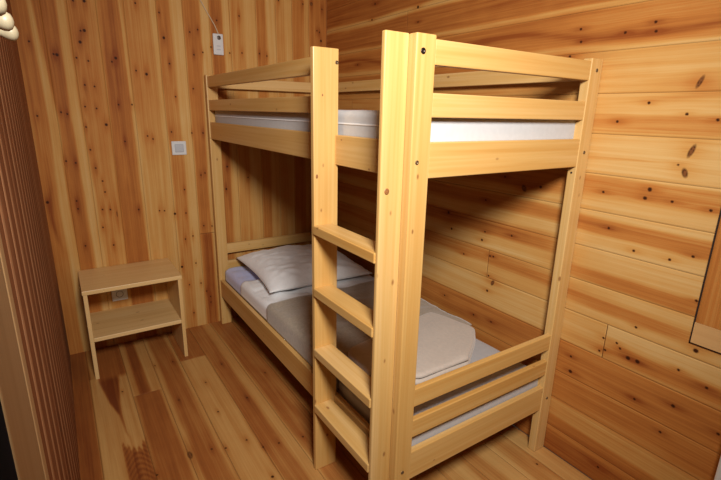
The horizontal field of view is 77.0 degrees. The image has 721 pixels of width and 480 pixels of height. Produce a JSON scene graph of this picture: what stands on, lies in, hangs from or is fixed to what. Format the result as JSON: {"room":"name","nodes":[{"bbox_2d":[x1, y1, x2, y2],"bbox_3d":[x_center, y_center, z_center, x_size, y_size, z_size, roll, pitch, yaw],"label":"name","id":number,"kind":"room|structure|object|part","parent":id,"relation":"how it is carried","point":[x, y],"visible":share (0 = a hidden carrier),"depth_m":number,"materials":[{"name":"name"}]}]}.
{"room":"cabin bedroom","nodes":[
{"label":"cabin bedroom","id":0,"kind":"room"},
{"bbox_2d":[0,0,79,479],"bbox_3d":[-1.135,-0.164,1.552,0.007,2.360,2.262,-9,19,-32],"label":"wall","id":1,"kind":"structure","parent":0,"point":[24,230],"depth_m":1.26,"materials":[{"name":"brown wood"}]},
{"bbox_2d":[0,0,6,15],"bbox_3d":[-0.486,-0.301,0.572,0.066,0.028,0.028,-9,19,-32],"label":"peg","id":2,"kind":"object","parent":1,"relation":"attached to","point":[3,5],"visible":1,"depth_m":0.58,"materials":[{"name":"beige wood"}]},
{"bbox_2d":[0,12,13,30],"bbox_3d":[-0.569,-0.337,0.692,0.066,0.028,0.028,-9,19,-32],"label":"peg","id":3,"kind":"object","parent":1,"relation":"attached to","point":[6,20],"visible":0.92,"depth_m":0.70,"materials":[{"name":"beige wood"}]},
{"bbox_2d":[0,26,18,40],"bbox_3d":[-0.643,-0.368,0.800,0.066,0.028,0.028,-9,19,-32],"label":"peg","id":4,"kind":"object","parent":1,"relation":"attached to","point":[13,35],"visible":0.75,"depth_m":0.80,"materials":[{"name":"beige wood"}]},
{"bbox_2d":[0,234,49,479],"bbox_3d":[-0.496,0.232,0.670,0.015,2.100,0.040,-9,19,-32],"label":"trim","id":5,"kind":"structure","parent":1,"relation":"attached to","point":[2,255],"depth_m":0.65,"materials":[{"name":"brown wood"}]},
{"bbox_2d":[10,0,326,354],"bbox_3d":[-1.007,-0.550,2.938,1.800,2.360,0.002,-9,19,-32],"label":"wall","id":6,"kind":"structure","parent":0,"point":[109,85],"depth_m":2.75,"materials":[{"name":"brown wood"}]},
{"bbox_2d":[111,289,127,300],"bbox_3d":[-1.512,0.338,2.847,0.088,0.084,0.010,-9,19,-32],"label":"wall socket","id":7,"kind":"object","parent":6,"relation":"attached to","point":[122,294],"visible":0.89,"depth_m":2.85,"materials":[{"name":"grey plastic"}]},
{"bbox_2d":[171,141,186,154],"bbox_3d":[-1.134,-0.575,2.835,0.086,0.084,0.013,-9,19,-32],"label":"wall switch","id":8,"kind":"object","parent":6,"relation":"attached to","point":[178,147],"visible":1,"depth_m":2.83,"materials":[{"name":"grey plastic"}]},
{"bbox_2d":[70,317,591,479],"bbox_3d":[0.054,1.055,1.674,1.800,0.004,3.950,-9,19,-32],"label":"floor","id":9,"kind":"structure","parent":0,"point":[229,408],"depth_m":2.20,"materials":[{"name":"brown wood"}]},
{"bbox_2d":[78,258,187,379],"bbox_3d":[-1.367,0.449,2.742,0.505,0.528,0.386,-9,19,-32],"label":"shelf","id":10,"kind":"object","parent":9,"relation":"on","point":[122,321],"visible":1,"depth_m":2.68,"materials":[{"name":"brown wood"}]},
{"bbox_3d":[-1.567,0.491,2.619,0.020,0.504,0.382,-9,19,-32],"label":"panel","id":11,"kind":"part","parent":10,"relation":"part of","materials":[{"name":"brown wood"}]},
{"bbox_3d":[-1.169,0.428,2.874,0.020,0.504,0.382,-9,19,-32],"label":"panel","id":12,"kind":"part","parent":10,"relation":"part of","materials":[{"name":"brown wood"}]},
{"bbox_2d":[204,30,602,479],"bbox_3d":[-0.095,-0.027,2.420,0.963,1.671,2.025,-9,19,-32],"label":"bunk bed","id":13,"kind":"object","parent":9,"relation":"on","point":[403,157],"visible":0.95,"depth_m":1.59,"materials":[{"name":"brown wood"}]},
{"bbox_3d":[-0.944,-0.214,3.024,0.069,1.670,0.036,-9,19,-32],"label":"post","id":14,"kind":"part","parent":13,"relation":"part of","materials":[{"name":"brown wood"}]},
{"bbox_3d":[-0.614,0.124,3.351,0.744,0.068,0.022,-9,19,-32],"label":"rail","id":15,"kind":"part","parent":13,"relation":"part of","materials":[{"name":"brown wood"}]},
{"bbox_3d":[-0.508,-0.790,2.171,0.022,0.063,1.540,-9,19,-32],"label":"guard rail","id":16,"kind":"part","parent":13,"relation":"part of","materials":[{"name":"brown wood"}]},
{"bbox_3d":[-0.511,-0.657,2.208,0.022,0.062,1.540,-9,19,-32],"label":"guard rail","id":17,"kind":"part","parent":13,"relation":"part of","materials":[{"name":"brown wood"}]},
{"bbox_3d":[-0.513,-0.510,2.250,0.025,0.103,1.540,-9,19,-32],"label":"bed rail","id":18,"kind":"part","parent":13,"relation":"part of","materials":[{"name":"brown wood"}]},
{"bbox_3d":[-0.589,-1.030,3.027,0.744,0.066,0.022,-9,19,-32],"label":"guard rail","id":19,"kind":"part","parent":13,"relation":"part of","materials":[{"name":"brown wood"}]},
{"bbox_3d":[-0.612,0.008,3.318,0.744,0.068,0.022,-9,19,-32],"label":"rail","id":20,"kind":"part","parent":13,"relation":"part of","materials":[{"name":"brown wood"}]},
{"bbox_3d":[-0.421,0.563,2.372,0.025,0.122,1.953,-9,19,-32],"label":"bed rail","id":21,"kind":"part","parent":13,"relation":"part of","materials":[{"name":"brown wood"}]},
{"bbox_3d":[0.029,-0.275,1.460,0.026,0.104,0.393,-9,19,-32],"label":"bed rail","id":22,"kind":"part","parent":13,"relation":"part of","materials":[{"name":"brown wood"}]},
{"bbox_2d":[215,110,575,141],"bbox_3d":[-0.051,-0.570,2.284,0.796,0.160,1.951,-9,19,-32],"label":"mattress","id":23,"kind":"object","parent":13,"relation":"on","point":[359,123],"visible":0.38,"depth_m":1.54,"materials":[{"name":"white fabric"}]},
{"bbox_2d":[254,309,537,446],"bbox_3d":[-0.069,0.464,2.577,0.786,0.147,1.951,-9,19,-32],"label":"mattress","id":24,"kind":"object","parent":13,"relation":"on","point":[481,350],"visible":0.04,"depth_m":1.83,"materials":[{"name":"grey fabric"}]},
{"bbox_2d":[225,266,259,308],"bbox_3d":[-0.452,0.249,3.115,0.792,0.096,0.538,-9,19,-32],"label":"lilac undersheet","id":25,"kind":"object","parent":24,"relation":"on","point":[234,276],"visible":0.2,"depth_m":3.02,"materials":[{"name":"fabric"}]},
{"bbox_2d":[241,274,373,320],"bbox_3d":[-0.275,0.315,2.852,0.794,0.103,0.551,-9,19,-32],"label":"sheet","id":26,"kind":"object","parent":24,"relation":"on","point":[255,292],"visible":0.34,"depth_m":2.73,"materials":[{"name":"white fabric"}]},
{"bbox_2d":[236,244,370,292],"bbox_3d":[-0.389,0.150,3.025,0.700,0.161,0.662,-8,19,-30],"label":"pillow","id":27,"kind":"object","parent":26,"relation":"on","point":[287,267],"visible":0.7,"depth_m":2.87,"materials":[{"name":"white fabric"}]},
{"bbox_2d":[267,280,471,390],"bbox_3d":[0.025,0.437,2.410,0.799,0.118,0.757,-9,19,-32],"label":"blanket","id":28,"kind":"object","parent":24,"relation":"on","point":[292,319],"visible":0.32,"depth_m":2.34,"materials":[{"name":"fabric"}]},
{"bbox_2d":[348,312,475,384],"bbox_3d":[0.251,0.475,2.025,0.688,0.057,0.440,-9,19,-32],"label":"folded blanket","id":29,"kind":"object","parent":28,"relation":"on","point":[445,344],"visible":0.64,"depth_m":1.96,"materials":[{"name":"beige fabric"}]},
{"bbox_3d":[0.149,0.256,1.432,0.069,1.670,0.036,-9,19,-32],"label":"post","id":30,"kind":"part","parent":13,"relation":"part of","materials":[{"name":"brown wood"}]},
{"bbox_3d":[0.297,-0.850,2.447,0.024,0.063,1.953,-9,19,-32],"label":"guard rail","id":31,"kind":"part","parent":13,"relation":"part of","materials":[{"name":"brown wood"}]},
{"bbox_3d":[0.477,0.741,1.797,0.744,0.113,0.024,-9,19,-32],"label":"bed rail","id":32,"kind":"part","parent":13,"relation":"part of","materials":[{"name":"brown wood"}]},
{"bbox_3d":[0.481,0.595,1.755,0.744,0.068,0.022,-9,19,-32],"label":"rail","id":33,"kind":"part","parent":13,"relation":"part of","materials":[{"name":"brown wood"}]},
{"bbox_3d":[0.484,0.479,1.723,0.744,0.068,0.022,-9,19,-32],"label":"rail","id":34,"kind":"part","parent":13,"relation":"part of","materials":[{"name":"brown wood"}]},
{"bbox_3d":[0.499,-0.280,1.511,0.744,0.103,0.024,-9,19,-32],"label":"bed rail","id":35,"kind":"part","parent":13,"relation":"part of","materials":[{"name":"brown wood"}]},
{"bbox_3d":[0.503,-0.426,1.469,0.744,0.066,0.022,-9,19,-32],"label":"guard rail","id":36,"kind":"part","parent":13,"relation":"part of","materials":[{"name":"brown wood"}]},
{"bbox_3d":[0.506,-0.559,1.432,0.744,0.066,0.022,-9,19,-32],"label":"guard rail","id":37,"kind":"part","parent":13,"relation":"part of","materials":[{"name":"brown wood"}]},
{"bbox_3d":[0.824,0.149,1.864,0.069,1.670,0.036,-9,19,-32],"label":"post","id":38,"kind":"part","parent":13,"relation":"part of","materials":[{"name":"brown wood"}]},
{"bbox_2d":[327,0,720,479],"bbox_3d":[0.832,-0.201,1.837,0.002,2.360,3.950,-9,19,-32],"label":"wall","id":39,"kind":"structure","parent":0,"point":[632,398],"depth_m":1.75,"materials":[{"name":"brown wood"}]},
{"bbox_2d":[689,210,720,353],"bbox_3d":[1.231,0.099,1.274,0.010,0.617,0.428,-9,19,-32],"label":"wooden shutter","id":40,"kind":"object","parent":39,"relation":"attached to","point":[706,329],"visible":1,"depth_m":1.46,"materials":[{"name":"brown wood"}]},
{"bbox_3d":[1.226,0.356,1.344,0.010,0.074,0.423,-9,19,-32],"label":"rail","id":41,"kind":"part","parent":40,"relation":"part of","materials":[{"name":"brown wood"}]},
{"bbox_3d":[1.231,0.062,1.260,0.004,0.538,0.423,-9,19,-32],"label":"panel","id":42,"kind":"part","parent":40,"relation":"part of","materials":[{"name":"brown wood"}]},
{"bbox_2d":[714,456,720,479],"bbox_3d":[1.293,0.849,1.315,0.062,0.400,0.449,-9,19,-32],"label":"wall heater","id":43,"kind":"object","parent":39,"relation":"attached to","point":[718,471],"visible":1,"depth_m":1.46,"materials":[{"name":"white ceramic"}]},
{"bbox_3d":[-0.142,-0.732,-0.237,0.050,0.260,1.428,-9,19,-32],"label":"wall","id":44,"kind":"structure","parent":0,"visible":0},
{"bbox_2d":[0,258,44,479],"bbox_3d":[-0.113,0.370,0.078,0.045,2.170,1.381,-9,19,-32],"label":"door","id":45,"kind":"structure","parent":44,"relation":"in","point":[20,457],"depth_m":0.54,"materials":[{"name":"brown wood"}]},
{"bbox_3d":[0.107,-1.243,1.032,1.995,0.050,4.150,-9,19,-32],"label":"ceiling","id":46,"kind":"structure","parent":0,"visible":0},
{"bbox_2d":[200,0,223,54],"bbox_3d":[-0.931,-1.419,2.720,0.189,0.567,0.018,-9,19,-32],"label":"switch","id":47,"kind":"object","parent":46,"relation":"hanging from","point":[218,49],"visible":1,"depth_m":2.81,"materials":[{"name":"grey plastic"}]},
{"bbox_3d":[-0.941,-1.476,2.702,0.168,0.448,0.006,-9,19,-32],"label":"cord","id":48,"kind":"part","parent":47,"relation":"part of","materials":[{"name":"beige plastic"}]}
]}

